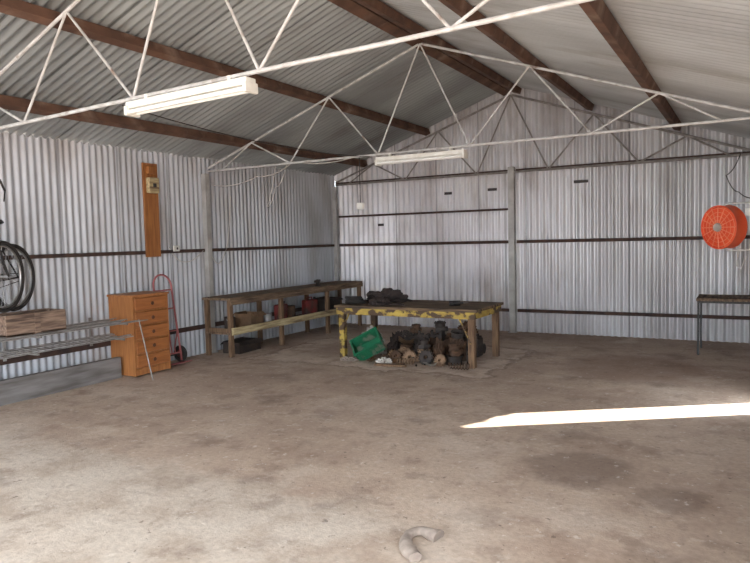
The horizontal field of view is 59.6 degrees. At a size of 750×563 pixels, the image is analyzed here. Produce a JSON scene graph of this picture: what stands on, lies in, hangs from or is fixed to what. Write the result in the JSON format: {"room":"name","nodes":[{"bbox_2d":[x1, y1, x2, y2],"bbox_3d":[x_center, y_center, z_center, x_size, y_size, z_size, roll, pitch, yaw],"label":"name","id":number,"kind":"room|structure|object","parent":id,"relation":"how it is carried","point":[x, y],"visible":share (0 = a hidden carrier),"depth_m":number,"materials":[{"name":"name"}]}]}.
{"room":"farm building","nodes":[
{"label":"farm building","id":0,"kind":"room"},
{"bbox_2d":[0,132,335,379],"bbox_3d":[-3.600,-0.218,7.585,0.018,2.835,11.600,1,4,30],"label":"wall","id":1,"kind":"structure","parent":0,"point":[62,197],"depth_m":8.53,"materials":[{"name":"silver metal"}]},
{"bbox_2d":[141,163,160,256],"bbox_3d":[-2.899,-0.933,8.571,0.106,1.220,0.240,1,4,30],"label":"board","id":2,"kind":"object","parent":1,"relation":"attached to","point":[150,182],"visible":1,"depth_m":8.55,"materials":[{"name":"brown wood"}]},
{"bbox_2d":[0,307,301,365],"bbox_3d":[-3.544,0.798,7.634,0.040,0.060,11.540,1,4,30],"label":"beam","id":3,"kind":"structure","parent":1,"relation":"attached to","point":[197,327],"depth_m":7.66,"materials":[{"name":"metal"}]},
{"bbox_2d":[2,318,127,360],"bbox_3d":[-3.674,0.681,6.688,0.660,0.340,2.280,1,4,30],"label":"rack","id":4,"kind":"object","parent":3,"relation":"attached to","point":[89,319],"visible":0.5,"depth_m":6.92,"materials":[{"name":"grey metal"}]},
{"bbox_2d":[0,333,112,351],"bbox_3d":[-3.874,0.726,6.743,0.012,0.012,2.780,1,4,30],"label":"pipe","id":5,"kind":"object","parent":4,"relation":"on","point":[109,333],"visible":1,"depth_m":7.27,"materials":[{"name":"grey metal"}]},
{"bbox_2d":[0,334,114,353],"bbox_3d":[-3.793,0.727,6.662,0.016,0.016,2.720,1,4,30],"label":"pipe","id":6,"kind":"object","parent":4,"relation":"on","point":[110,334],"visible":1,"depth_m":7.15,"materials":[{"name":"grey metal"}]},
{"bbox_2d":[0,335,116,355],"bbox_3d":[-3.712,0.732,6.582,0.012,0.012,2.660,1,4,30],"label":"pipe","id":7,"kind":"object","parent":4,"relation":"on","point":[115,335],"visible":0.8,"depth_m":7.05,"materials":[{"name":"grey metal"}]},
{"bbox_2d":[0,321,120,339],"bbox_3d":[-3.610,0.557,6.414,0.018,0.018,2.695,1,4,30],"label":"pipe","id":8,"kind":"object","parent":4,"relation":"on","point":[116,321],"visible":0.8,"depth_m":6.93,"materials":[{"name":"grey metal"}]},
{"bbox_2d":[1,320,124,337],"bbox_3d":[-3.651,0.554,6.501,0.014,0.014,2.806,1,4,30],"label":"pipe","id":9,"kind":"object","parent":4,"relation":"on","point":[119,320],"visible":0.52,"depth_m":7.36,"materials":[{"name":"metal"}]},
{"bbox_2d":[0,308,66,337],"bbox_3d":[-3.560,0.416,6.712,0.349,0.210,0.640,1,4,30],"label":"box","id":10,"kind":"object","parent":9,"relation":"on","point":[18,323],"visible":1,"depth_m":6.61,"materials":[{"name":"brown wood"}]},
{"bbox_2d":[0,319,127,337],"bbox_3d":[-3.691,0.552,6.588,0.010,0.010,2.917,1,4,30],"label":"pipe","id":11,"kind":"object","parent":4,"relation":"on","point":[122,319],"visible":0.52,"depth_m":7.46,"materials":[{"name":"metal"}]},
{"bbox_2d":[0,334,130,357],"bbox_3d":[-3.587,0.727,6.579,0.016,0.016,2.780,1,4,30],"label":"pipe","id":12,"kind":"object","parent":4,"relation":"on","point":[128,334],"visible":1,"depth_m":7.00,"materials":[{"name":"grey metal"}]},
{"bbox_2d":[0,336,132,359],"bbox_3d":[-3.507,0.732,6.498,0.012,0.012,2.720,1,4,30],"label":"pipe","id":13,"kind":"object","parent":4,"relation":"on","point":[128,336],"visible":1,"depth_m":6.89,"materials":[{"name":"grey metal"}]},
{"bbox_2d":[0,320,137,340],"bbox_3d":[-3.496,0.555,6.457,0.010,0.010,2.884,1,4,30],"label":"pipe","id":14,"kind":"object","parent":4,"relation":"on","point":[134,320],"visible":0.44,"depth_m":6.91,"materials":[{"name":"grey metal"}]},
{"bbox_2d":[0,319,147,341],"bbox_3d":[-3.412,0.552,6.447,0.014,0.014,2.950,1,4,30],"label":"pipe","id":15,"kind":"object","parent":4,"relation":"on","point":[145,319],"visible":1,"depth_m":6.84,"materials":[{"name":"grey metal"}]},
{"bbox_2d":[66,320,109,326],"bbox_3d":[-3.805,0.553,6.544,0.018,0.018,2.728,1,4,30],"label":"pipe","id":16,"kind":"object","parent":4,"relation":"on","point":[104,320],"visible":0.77,"depth_m":7.46,"materials":[{"name":"metal"}]},
{"bbox_2d":[3,244,334,259],"bbox_3d":[-3.572,-0.300,7.563,0.040,0.045,11.540,1,4,30],"label":"beam","id":17,"kind":"structure","parent":1,"relation":"attached to","point":[39,256],"depth_m":8.51,"materials":[{"name":"brown metal"}]},
{"bbox_2d":[173,245,179,250],"bbox_3d":[-2.716,-0.452,8.967,0.040,0.080,0.100,1,4,30],"label":"wall switch","id":18,"kind":"object","parent":17,"relation":"attached to","point":[175,248],"visible":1,"depth_m":8.95,"materials":[{"name":"white plastic"}]},
{"bbox_2d":[168,247,202,261],"bbox_3d":[-2.635,-0.379,9.174,0.020,0.222,0.639,1,4,31],"label":"cable","id":19,"kind":"object","parent":17,"relation":"hanging from","point":[168,247],"visible":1,"depth_m":9.10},
{"bbox_2d":[212,196,230,263],"bbox_3d":[-2.293,-0.770,9.762,0.014,1.010,0.472,1,4,30],"label":"cable","id":20,"kind":"object","parent":1,"relation":"hanging from","point":[230,196],"visible":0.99,"depth_m":9.89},
{"bbox_3d":[-3.934,-0.406,5.937,0.950,0.300,0.050,1,4,30],"label":"hook","id":21,"kind":"object","parent":1,"relation":"attached to","visible":0},
{"bbox_2d":[0,179,24,312],"bbox_3d":[-3.575,-0.316,5.742,0.428,1.302,1.714,-1,4,1],"label":"bicycle","id":22,"kind":"object","parent":21,"relation":"hanging from","point":[3,309],"visible":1,"depth_m":6.38,"materials":[{"name":"black rubber"}]},
{"bbox_2d":[0,220,34,310],"bbox_3d":[-3.766,-0.310,6.188,0.428,1.302,1.714,-1,4,6],"label":"bicycle","id":23,"kind":"object","parent":21,"relation":"hanging from","point":[19,249],"visible":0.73,"depth_m":6.81,"materials":[{"name":"black rubber"}]},
{"bbox_2d":[0,323,749,562],"bbox_3d":[-2.563,1.665,1.597,70.000,0.200,70.000,1,4,30],"label":"floor","id":24,"kind":"structure","parent":0,"point":[555,448],"depth_m":4.77,"materials":[{"name":"concrete"}]},
{"bbox_2d":[0,357,121,405],"bbox_3d":[-3.847,1.139,6.714,0.124,0.252,2.900,1,4,30],"label":"channel","id":25,"kind":"object","parent":24,"relation":"on","point":[26,387],"visible":1,"depth_m":7.22,"materials":[{"name":"grey metal"}]},
{"bbox_2d":[106,291,170,376],"bbox_3d":[-2.934,0.637,8.207,0.488,0.986,0.580,1,4,30],"label":"dresser","id":26,"kind":"object","parent":24,"relation":"on","point":[152,306],"visible":1,"depth_m":8.02,"materials":[{"name":"orange wood"}]},
{"bbox_2d":[138,319,153,379],"bbox_3d":[-2.693,0.803,7.702,0.142,0.732,0.014,-2,4,-9],"label":"rod","id":27,"kind":"object","parent":24,"relation":"on","point":[138,319],"visible":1,"depth_m":7.70,"materials":[{"name":"grey metal"}]},
{"bbox_2d":[152,274,191,364],"bbox_3d":[-2.692,0.503,8.659,0.366,1.208,0.460,1,4,30],"label":"hand truck","id":28,"kind":"object","parent":24,"relation":"on","point":[180,352],"visible":0.52,"depth_m":8.82,"materials":[{"name":"pink paint"}]},
{"bbox_2d":[201,173,217,352],"bbox_3d":[-2.417,-0.255,9.515,0.100,2.600,0.150,1,4,30],"label":"steel post","id":29,"kind":"object","parent":24,"relation":"on","point":[205,186],"visible":0.82,"depth_m":9.47,"materials":[{"name":"grey metal"}]},
{"bbox_2d":[207,43,749,171],"bbox_3d":[0.604,-2.169,7.705,7.010,1.271,0.030,1,4,30],"label":"roof truss","id":30,"kind":"object","parent":29,"relation":"on","point":[668,95],"visible":1,"depth_m":7.32,"materials":[{"name":"grey metal"}]},
{"bbox_2d":[122,105,369,156],"bbox_3d":[-0.994,-1.411,6.548,0.010,0.109,3.651,1,4,31],"label":"cable","id":31,"kind":"object","parent":30,"relation":"hanging from","point":[122,105],"visible":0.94,"depth_m":6.12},
{"bbox_2d":[267,165,286,206],"bbox_3d":[-1.365,-1.316,8.989,0.075,0.551,0.536,-4,5,-38],"label":"cable","id":32,"kind":"object","parent":30,"relation":"hanging from","point":[286,165],"visible":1,"depth_m":9.04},
{"bbox_2d":[213,158,350,185],"bbox_3d":[-1.310,-1.479,8.868,2.583,0.258,0.090,1,4,31],"label":"cable","id":33,"kind":"object","parent":30,"relation":"hanging from","point":[350,158],"visible":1,"depth_m":8.86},
{"bbox_2d":[357,157,363,208],"bbox_3d":[-0.189,-1.234,8.233,0.090,0.650,0.050,1,4,30],"label":"socket","id":34,"kind":"object","parent":30,"relation":"hanging from","point":[360,205],"visible":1,"depth_m":8.23,"materials":[{"name":"white plastic"}]},
{"bbox_2d":[375,147,467,165],"bbox_3d":[0.534,-1.490,7.799,1.170,0.140,0.130,1,4,30],"label":"fluorescent light","id":35,"kind":"object","parent":30,"relation":"attached to","point":[461,153],"visible":1,"depth_m":7.75,"materials":[{"name":"white metal"}]},
{"bbox_2d":[220,337,262,353],"bbox_3d":[-1.965,0.940,9.686,0.425,0.173,0.500,0,4,27],"label":"open box","id":36,"kind":"object","parent":24,"relation":"on","point":[242,345],"visible":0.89,"depth_m":9.56,"materials":[{"name":"metal"}]},
{"bbox_2d":[202,281,362,357],"bbox_3d":[-1.333,0.524,10.758,0.536,0.832,3.580,1,4,30],"label":"workbench","id":37,"kind":"object","parent":24,"relation":"on","point":[259,296],"visible":0.89,"depth_m":10.09,"materials":[{"name":"brown wood"}]},
{"bbox_2d":[224,316,235,328],"bbox_3d":[-2.111,0.604,9.524,0.166,0.180,0.170,1,4,30],"label":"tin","id":38,"kind":"object","parent":37,"relation":"on","point":[225,318],"visible":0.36,"depth_m":9.47,"materials":[{"name":"metal"}]},
{"bbox_2d":[233,311,265,326],"bbox_3d":[-1.892,0.562,9.846,0.425,0.213,0.320,0,4,24],"label":"open box","id":39,"kind":"object","parent":37,"relation":"on","point":[243,318],"visible":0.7,"depth_m":9.73,"materials":[{"name":"cardboard"}]},
{"bbox_2d":[206,314,301,334],"bbox_3d":[-1.324,0.610,10.760,0.470,0.025,3.560,1,4,30],"label":"shelf","id":40,"kind":"object","parent":37,"relation":"attached to","point":[281,324],"depth_m":9.52,"materials":[{"name":"brown wood"}]},
{"bbox_2d":[263,313,271,321],"bbox_3d":[-1.651,0.568,10.066,0.146,0.160,0.149,1,4,30],"label":"tin","id":41,"kind":"object","parent":37,"relation":"on","point":[268,317],"visible":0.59,"depth_m":10.01,"materials":[{"name":"metal"}]},
{"bbox_2d":[274,301,287,319],"bbox_3d":[-1.495,0.466,10.419,0.140,0.309,0.260,0,4,18],"label":"can","id":42,"kind":"object","parent":37,"relation":"on","point":[276,315],"visible":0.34,"depth_m":10.33,"materials":[{"name":"red paint"}]},
{"bbox_2d":[202,281,362,305],"bbox_3d":[-1.342,0.159,10.735,0.536,0.100,3.580,1,4,30],"label":"countertop","id":43,"kind":"structure","parent":37,"relation":"on","point":[277,293],"depth_m":10.23,"materials":[{"name":"brown wood"}]},
{"bbox_2d":[288,305,295,317],"bbox_3d":[-1.398,0.496,10.770,0.187,0.200,0.190,1,4,30],"label":"tin","id":44,"kind":"object","parent":37,"relation":"on","point":[291,308],"visible":0.58,"depth_m":10.69,"materials":[{"name":"metal"}]},
{"bbox_2d":[302,296,317,314],"bbox_3d":[-1.107,0.411,11.117,0.260,0.309,0.140,-5,5,-43],"label":"can","id":45,"kind":"object","parent":37,"relation":"on","point":[309,306],"visible":0.84,"depth_m":11.05,"materials":[{"name":"red paint"}]},
{"bbox_2d":[314,279,324,285],"bbox_3d":[-0.955,0.017,11.178,0.165,0.105,0.120,0,4,18],"label":"vise","id":46,"kind":"object","parent":37,"relation":"on","point":[317,281],"visible":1,"depth_m":11.16,"materials":[{"name":"metal"}]},
{"bbox_2d":[315,296,342,311],"bbox_3d":[-0.834,0.402,11.595,0.425,0.253,0.400,0,4,24],"label":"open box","id":47,"kind":"object","parent":37,"relation":"on","point":[321,300],"visible":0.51,"depth_m":11.44,"materials":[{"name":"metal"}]},
{"bbox_2d":[332,187,339,323],"bbox_3d":[-0.727,-0.488,12.468,0.100,2.600,0.150,1,4,30],"label":"steel post","id":48,"kind":"object","parent":24,"relation":"on","point":[334,189],"visible":0.66,"depth_m":12.41,"materials":[{"name":"grey metal"}]},
{"bbox_2d":[340,356,358,361],"bbox_3d":[-0.354,1.022,8.674,0.317,0.059,0.133,1,4,30],"label":"plastic bag","id":49,"kind":"object","parent":24,"relation":"on","point":[346,358],"visible":1,"depth_m":8.63,"materials":[{"name":"plastic"}]},
{"bbox_2d":[349,326,385,360],"bbox_3d":[-0.098,0.837,8.697,0.507,0.477,0.333,-1,4,7],"label":"plastic crate","id":50,"kind":"object","parent":24,"relation":"on","point":[369,343],"visible":0.98,"depth_m":8.71,"materials":[{"name":"green plastic"}]},
{"bbox_2d":[361,325,384,354],"bbox_3d":[-0.043,0.812,9.214,0.383,0.393,0.301,1,4,30],"label":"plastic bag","id":51,"kind":"object","parent":24,"relation":"on","point":[371,326],"visible":0.11,"depth_m":9.16,"materials":[{"name":"plastic"}]},
{"bbox_2d":[375,357,391,363],"bbox_3d":[0.115,1.010,8.382,0.237,0.098,0.140,1,4,30],"label":"plastic bag","id":52,"kind":"object","parent":24,"relation":"on","point":[383,359],"visible":0.74,"depth_m":8.34,"materials":[{"name":"white plastic"}]},
{"bbox_2d":[374,363,406,367],"bbox_3d":[0.190,1.051,8.219,0.420,0.030,0.060,0,4,23],"label":"timber offcut","id":53,"kind":"object","parent":24,"relation":"on","point":[375,364],"visible":1,"depth_m":8.19,"materials":[{"name":"brown wood"}]},
{"bbox_2d":[387,339,398,352],"bbox_3d":[0.251,0.903,9.008,0.177,0.224,0.201,-2,4,-3],"label":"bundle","id":54,"kind":"object","parent":24,"relation":"on","point":[391,345],"visible":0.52,"depth_m":8.96,"materials":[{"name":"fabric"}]},
{"bbox_2d":[387,330,404,349],"bbox_3d":[0.325,0.840,9.341,0.272,0.302,0.268,1,4,30],"label":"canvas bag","id":55,"kind":"object","parent":24,"relation":"on","point":[397,334],"visible":0.26,"depth_m":9.29,"materials":[{"name":"black fabric"}]},
{"bbox_2d":[390,350,401,362],"bbox_3d":[0.271,0.973,8.479,0.172,0.169,0.110,1,5,38],"label":"wheel","id":56,"kind":"object","parent":24,"relation":"on","point":[396,354],"visible":0.94,"depth_m":8.46,"materials":[{"name":"metal"}]},
{"bbox_2d":[396,358,413,364],"bbox_3d":[0.380,1.012,8.307,0.252,0.082,0.082,0,4,24],"label":"coil spring","id":57,"kind":"object","parent":24,"relation":"on","point":[397,358],"visible":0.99,"depth_m":8.29,"materials":[{"name":"metal"}]},
{"bbox_2d":[400,344,412,350],"bbox_3d":[0.432,0.936,8.877,0.229,0.165,0.210,0,4,24],"label":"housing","id":58,"kind":"object","parent":24,"relation":"on","point":[409,346],"visible":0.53,"depth_m":8.84,"materials":[{"name":"metal"}]},
{"bbox_2d":[398,336,413,343],"bbox_3d":[0.425,0.794,8.885,0.217,0.093,0.156,-1,4,5],"label":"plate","id":59,"kind":"object","parent":58,"relation":"on","point":[400,339],"visible":1,"depth_m":8.88,"materials":[{"name":"metal"}]},
{"bbox_2d":[401,330,411,337],"bbox_3d":[0.428,0.704,8.881,0.153,0.105,0.147,1,4,30],"label":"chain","id":60,"kind":"object","parent":59,"relation":"on","point":[404,332],"visible":1,"depth_m":8.85,"materials":[{"name":"metal"}]},
{"bbox_2d":[402,350,416,363],"bbox_3d":[0.444,0.971,8.380,0.181,0.182,0.099,0,4,18],"label":"wheel","id":61,"kind":"object","parent":24,"relation":"on","point":[409,353],"visible":0.89,"depth_m":8.37,"materials":[{"name":"metal"}]},
{"bbox_2d":[404,332,424,349],"bbox_3d":[0.583,0.854,9.121,0.331,0.266,0.211,1,4,30],"label":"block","id":62,"kind":"object","parent":24,"relation":"on","point":[414,336],"visible":0.21,"depth_m":9.09,"materials":[{"name":"metal"}]},
{"bbox_2d":[410,324,421,332],"bbox_3d":[0.588,0.652,9.135,0.167,0.120,0.153,-3,4,-27],"label":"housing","id":63,"kind":"object","parent":62,"relation":"on","point":[415,327],"visible":0.94,"depth_m":9.09,"materials":[{"name":"metal"}]},
{"bbox_2d":[413,338,423,354],"bbox_3d":[0.619,0.876,8.781,0.221,0.287,0.231,-2,4,-2],"label":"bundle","id":64,"kind":"object","parent":24,"relation":"on","point":[415,345],"visible":0.12,"depth_m":8.75,"materials":[{"name":"metal"}]},
{"bbox_2d":[417,330,444,340],"bbox_3d":[0.734,0.722,8.702,0.379,0.169,0.140,0,4,27],"label":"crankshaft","id":65,"kind":"object","parent":64,"relation":"on","point":[441,334],"visible":0.93,"depth_m":8.66,"materials":[{"name":"metal"}]},
{"bbox_2d":[334,296,503,368],"bbox_3d":[0.586,0.601,8.801,2.040,0.835,0.995,1,4,30],"label":"work table","id":66,"kind":"object","parent":24,"relation":"on","point":[472,310],"depth_m":8.51,"materials":[{"name":"yellow paint"}]},
{"bbox_2d":[368,298,403,305],"bbox_3d":[0.168,0.262,8.717,0.605,0.097,0.247,1,4,30],"label":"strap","id":67,"kind":"object","parent":66,"relation":"on","point":[375,301],"visible":1,"depth_m":8.73,"materials":[{"name":"fabric"}]},
{"bbox_2d":[365,288,412,301],"bbox_3d":[0.170,0.183,9.241,0.738,0.187,0.464,1,4,30],"label":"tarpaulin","id":68,"kind":"object","parent":66,"relation":"on","point":[391,295],"visible":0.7,"depth_m":9.11,"materials":[{"name":"fabric"}]},
{"bbox_2d":[449,300,467,305],"bbox_3d":[1.069,0.278,8.332,0.240,0.064,0.162,-1,4,1],"label":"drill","id":69,"kind":"object","parent":66,"relation":"on","point":[451,303],"visible":1,"depth_m":8.36,"materials":[{"name":"black metal"}]},
{"bbox_2d":[399,526,443,561],"bbox_3d":[0.208,1.351,3.401,0.190,0.052,0.339,1,4,28],"label":"pipe","id":70,"kind":"object","parent":24,"relation":"on","point":[407,548],"visible":1,"depth_m":3.43,"materials":[{"name":"beige plastic"}]},
{"bbox_2d":[416,349,430,361],"bbox_3d":[0.640,0.957,8.474,0.229,0.165,0.210,0,4,18],"label":"housing","id":71,"kind":"object","parent":24,"relation":"on","point":[418,350],"visible":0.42,"depth_m":8.44,"materials":[{"name":"metal"}]},
{"bbox_2d":[417,339,430,348],"bbox_3d":[0.637,0.811,8.475,0.167,0.120,0.153,-2,4,-5],"label":"housing","id":72,"kind":"object","parent":71,"relation":"on","point":[423,343],"visible":0.99,"depth_m":8.44,"materials":[{"name":"metal"}]},
{"bbox_2d":[418,349,433,364],"bbox_3d":[0.643,0.958,8.264,0.203,0.205,0.089,0,4,22],"label":"wheel","id":73,"kind":"object","parent":24,"relation":"on","point":[424,353],"visible":0.96,"depth_m":8.25,"materials":[{"name":"metal"}]},
{"bbox_2d":[433,338,445,362],"bbox_3d":[0.827,0.876,8.397,0.182,0.328,0.152,-4,4,-31],"label":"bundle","id":74,"kind":"object","parent":24,"relation":"on","point":[439,348],"visible":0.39,"depth_m":8.36,"materials":[{"name":"metal"}]},
{"bbox_2d":[434,354,445,366],"bbox_3d":[0.813,0.986,8.158,0.161,0.164,0.085,2,5,39],"label":"wheel","id":75,"kind":"object","parent":24,"relation":"on","point":[439,358],"visible":0.98,"depth_m":8.14,"materials":[{"name":"metal"}]},
{"bbox_2d":[431,344,448,359],"bbox_3d":[0.845,0.931,8.627,0.260,0.188,0.239,0,4,24],"label":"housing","id":76,"kind":"object","parent":24,"relation":"on","point":[432,346],"visible":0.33,"depth_m":8.60,"materials":[{"name":"metal"}]},
{"bbox_2d":[428,332,452,351],"bbox_3d":[0.913,0.842,8.983,0.359,0.289,0.228,1,4,30],"label":"block","id":77,"kind":"object","parent":24,"relation":"on","point":[432,341],"visible":0.33,"depth_m":8.86,"materials":[{"name":"metal"}]},
{"bbox_2d":[434,321,447,332],"bbox_3d":[0.905,0.615,8.969,0.191,0.150,0.208,-1,4,5],"label":"housing","id":78,"kind":"object","parent":77,"relation":"on","point":[439,325],"visible":0.96,"depth_m":8.89,"materials":[{"name":"metal"}]},
{"bbox_2d":[445,354,462,365],"bbox_3d":[0.998,0.989,8.261,0.224,0.110,0.224,1,4,30],"label":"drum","id":79,"kind":"object","parent":24,"relation":"on","point":[457,359],"visible":0.82,"depth_m":8.18,"materials":[{"name":"metal"}]},
{"bbox_2d":[448,343,462,356],"bbox_3d":[1.014,0.860,8.267,0.182,0.142,0.198,-2,4,-6],"label":"housing","id":80,"kind":"object","parent":79,"relation":"on","point":[453,347],"visible":1,"depth_m":8.19,"materials":[{"name":"metal"}]},
{"bbox_2d":[448,338,466,360],"bbox_3d":[1.073,0.848,8.509,0.260,0.358,0.254,1,4,30],"label":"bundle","id":81,"kind":"object","parent":24,"relation":"on","point":[461,341],"visible":0.4,"depth_m":8.46,"materials":[{"name":"metal"}]},
{"bbox_2d":[451,329,464,338],"bbox_3d":[1.071,0.682,8.491,0.178,0.106,0.178,-4,5,-40],"label":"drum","id":82,"kind":"object","parent":81,"relation":"on","point":[456,333],"visible":0.99,"depth_m":8.46,"materials":[{"name":"metal"}]},
{"bbox_2d":[450,363,469,369],"bbox_3d":[1.020,1.023,7.895,0.252,0.082,0.082,0,4,24],"label":"coil spring","id":83,"kind":"object","parent":24,"relation":"on","point":[451,363],"visible":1,"depth_m":7.89,"materials":[{"name":"metal"}]},
{"bbox_2d":[466,339,467,364],"bbox_3d":[1.207,0.860,8.242,0.126,0.360,0.190,0,4,16],"label":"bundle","id":84,"kind":"object","parent":24,"relation":"on","point":[467,339],"visible":0.12,"depth_m":8.21,"materials":[{"name":"metal"}]},
{"bbox_2d":[463,333,485,356],"bbox_3d":[1.269,0.844,8.724,0.373,0.300,0.237,1,4,30],"label":"block","id":85,"kind":"object","parent":24,"relation":"on","point":[480,346],"visible":0.35,"depth_m":8.63,"materials":[{"name":"metal"}]},
{"bbox_2d":[457,321,477,333],"bbox_3d":[1.234,0.604,8.746,0.308,0.164,0.198,1,4,30],"label":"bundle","id":86,"kind":"object","parent":85,"relation":"on","point":[465,324],"visible":0.32,"depth_m":8.70,"materials":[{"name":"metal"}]},
{"bbox_2d":[508,167,517,332],"bbox_3d":[2.259,-0.513,10.781,0.120,2.720,0.150,1,4,30],"label":"steel post","id":87,"kind":"object","parent":24,"relation":"on","point":[511,175],"visible":1,"depth_m":10.74,"materials":[{"name":"grey metal"}]},
{"bbox_2d":[335,94,749,185],"bbox_3d":[2.278,-2.400,10.633,7.012,1.276,0.036,1,4,30],"label":"roof truss","id":88,"kind":"object","parent":87,"relation":"on","point":[696,138],"visible":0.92,"depth_m":10.34,"materials":[{"name":"grey metal"}]},
{"bbox_2d":[696,294,749,354],"bbox_3d":[4.638,0.566,8.535,0.780,0.738,0.620,1,4,30],"label":"side table","id":89,"kind":"object","parent":24,"relation":"on","point":[702,298],"visible":1,"depth_m":8.44,"materials":[{"name":"black metal"}]},
{"bbox_3d":[0.390,0.997,8.609,0.224,0.080,0.224,1,4,30],"label":"drum","id":90,"kind":"object","parent":24,"relation":"on","visible":0},
{"bbox_2d":[398,347,409,352],"bbox_3d":[0.395,0.906,8.606,0.201,0.108,0.201,1,4,30],"label":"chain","id":91,"kind":"object","parent":90,"relation":"on","point":[404,349],"visible":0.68,"depth_m":8.58,"materials":[{"name":"metal"}]},
{"bbox_3d":[-4.230,-0.004,6.346,0.100,2.600,0.150,1,4,30],"label":"steel post","id":92,"kind":"object","parent":24,"relation":"on","visible":0},
{"bbox_2d":[0,0,593,129],"bbox_3d":[-1.243,-1.978,4.504,7.010,1.271,0.030,-1,4,30],"label":"roof truss","id":93,"kind":"object","parent":92,"relation":"on","point":[456,26],"visible":0.99,"depth_m":4.31,"materials":[{"name":"white metal"}]},
{"bbox_2d":[0,94,367,166],"bbox_3d":[-3.040,-1.786,7.141,0.116,0.122,11.540,1,4,30],"label":"beam","id":94,"kind":"structure","parent":93,"relation":"on","point":[6,102],"depth_m":7.75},
{"bbox_2d":[124,75,257,117],"bbox_3d":[-1.319,-1.307,4.601,1.170,0.140,0.130,-1,4,30],"label":"fluorescent light","id":95,"kind":"object","parent":93,"relation":"attached to","point":[230,87],"visible":1,"depth_m":4.53,"materials":[{"name":"white plastic"}]},
{"bbox_2d":[0,0,429,135],"bbox_3d":[-1.940,-2.220,6.478,0.116,0.122,11.540,1,4,30],"label":"beam","id":96,"kind":"structure","parent":93,"relation":"on","point":[21,9],"depth_m":6.36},
{"bbox_2d":[328,0,510,95],"bbox_3d":[-0.702,-2.709,5.731,0.150,0.126,11.540,1,4,30],"label":"ridge beam","id":97,"kind":"structure","parent":93,"relation":"on","point":[351,6],"depth_m":7.70,"materials":[{"name":"brown wood"}]},
{"bbox_2d":[354,0,521,93],"bbox_3d":[-0.546,-2.707,5.641,0.150,0.126,11.540,1,4,30],"label":"ridge beam","id":98,"kind":"structure","parent":93,"relation":"on","point":[376,6],"depth_m":7.71,"materials":[{"name":"brown wood"}]},
{"bbox_2d":[438,0,593,110],"bbox_3d":[0.463,-2.292,5.097,0.116,0.122,11.540,1,4,30],"label":"roof beam","id":99,"kind":"structure","parent":93,"relation":"on","point":[461,8],"depth_m":6.73,"materials":[{"name":"brown wood"}]},
{"bbox_2d":[579,0,681,130],"bbox_3d":[1.542,-1.850,4.515,0.116,0.122,11.540,1,4,30],"label":"beam","id":100,"kind":"structure","parent":93,"relation":"on","point":[597,11],"depth_m":5.35,"materials":[{"name":"brown wood"}]},
{"bbox_2d":[0,0,749,175],"bbox_3d":[-0.548,-2.138,5.688,7.653,1.403,12.200,1,4,30],"label":"ceiling","id":101,"kind":"structure","parent":0,"point":[696,49],"depth_m":6.86,"materials":[{"name":"grey metal"}]},
{"bbox_2d":[335,88,749,342],"bbox_3d":[2.357,-1.208,10.797,7.140,4.100,0.040,1,4,30],"label":"wall","id":102,"kind":"structure","parent":0,"point":[670,198],"depth_m":10.47,"materials":[{"name":"silver metal"}]},
{"bbox_2d":[337,170,507,183],"bbox_3d":[0.741,-1.833,11.623,3.380,0.050,0.040,1,4,30],"label":"wall rail","id":103,"kind":"object","parent":102,"relation":"attached to","point":[498,170],"depth_m":11.50,"materials":[{"name":"metal"}]},
{"bbox_2d":[339,208,507,217],"bbox_3d":[0.757,-1.214,11.664,3.380,0.035,0.040,1,4,30],"label":"wall rail","id":104,"kind":"object","parent":102,"relation":"attached to","point":[498,209],"depth_m":11.55,"materials":[{"name":"metal"}]},
{"bbox_2d":[339,240,507,246],"bbox_3d":[0.770,-0.676,11.698,3.380,0.050,0.040,1,4,30],"label":"wall rail","id":105,"kind":"object","parent":102,"relation":"attached to","point":[500,241],"depth_m":11.58,"materials":[{"name":"brown metal"}]},
{"bbox_2d":[342,303,508,311],"bbox_3d":[0.798,0.462,11.772,3.380,0.050,0.040,1,4,30],"label":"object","id":106,"kind":"structure","parent":102,"relation":"attached to","point":[502,309],"depth_m":10.97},
{"bbox_2d":[574,180,587,182],"bbox_3d":[3.221,-1.565,10.244,0.220,0.045,0.012,1,4,30],"label":"tag","id":107,"kind":"object","parent":102,"relation":"attached to","point":[575,181],"visible":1,"depth_m":10.24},
{"bbox_2d":[516,151,749,169],"bbox_3d":[3.841,-1.796,9.853,3.520,0.050,0.040,1,4,30],"label":"wall rail","id":108,"kind":"object","parent":102,"relation":"attached to","point":[746,151],"depth_m":9.80,"materials":[{"name":"brown metal"}]},
{"bbox_2d":[517,309,749,319],"bbox_3d":[3.898,0.499,10.001,3.520,0.050,0.040,1,4,30],"label":"wall rail","id":109,"kind":"object","parent":102,"relation":"attached to","point":[518,310],"depth_m":9.94,"materials":[{"name":"metal"}]},
{"bbox_2d":[517,235,749,242],"bbox_3d":[3.870,-0.639,9.928,3.520,0.050,0.040,1,4,30],"label":"wall rail","id":110,"kind":"object","parent":102,"relation":"attached to","point":[747,236],"depth_m":10.02,"materials":[{"name":"brown metal"}]},
{"bbox_3d":[3.418,-0.232,5.475,0.022,2.786,8.300,1,4,30],"label":"wall","id":111,"kind":"structure","parent":0,"visible":0},
{"bbox_2d":[701,202,749,270],"bbox_3d":[4.281,-0.534,7.795,0.544,0.816,0.544,-3,4,-18],"label":"hose reel","id":112,"kind":"object","parent":111,"relation":"attached to","point":[723,226],"visible":1,"depth_m":7.68,"materials":[{"name":"plastic"}]},
{"bbox_2d":[702,207,734,247],"bbox_3d":[4.048,-0.638,7.726,0.033,0.490,0.491,-3,4,-18],"label":"grille","id":113,"kind":"object","parent":112,"relation":"attached to","point":[718,223],"depth_m":7.71,"materials":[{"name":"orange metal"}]},
{"bbox_2d":[726,153,748,197],"bbox_3d":[4.396,-1.244,7.714,0.503,0.535,0.027,-1,4,6],"label":"cable","id":114,"kind":"object","parent":111,"relation":"attached to","point":[740,153],"visible":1,"depth_m":7.73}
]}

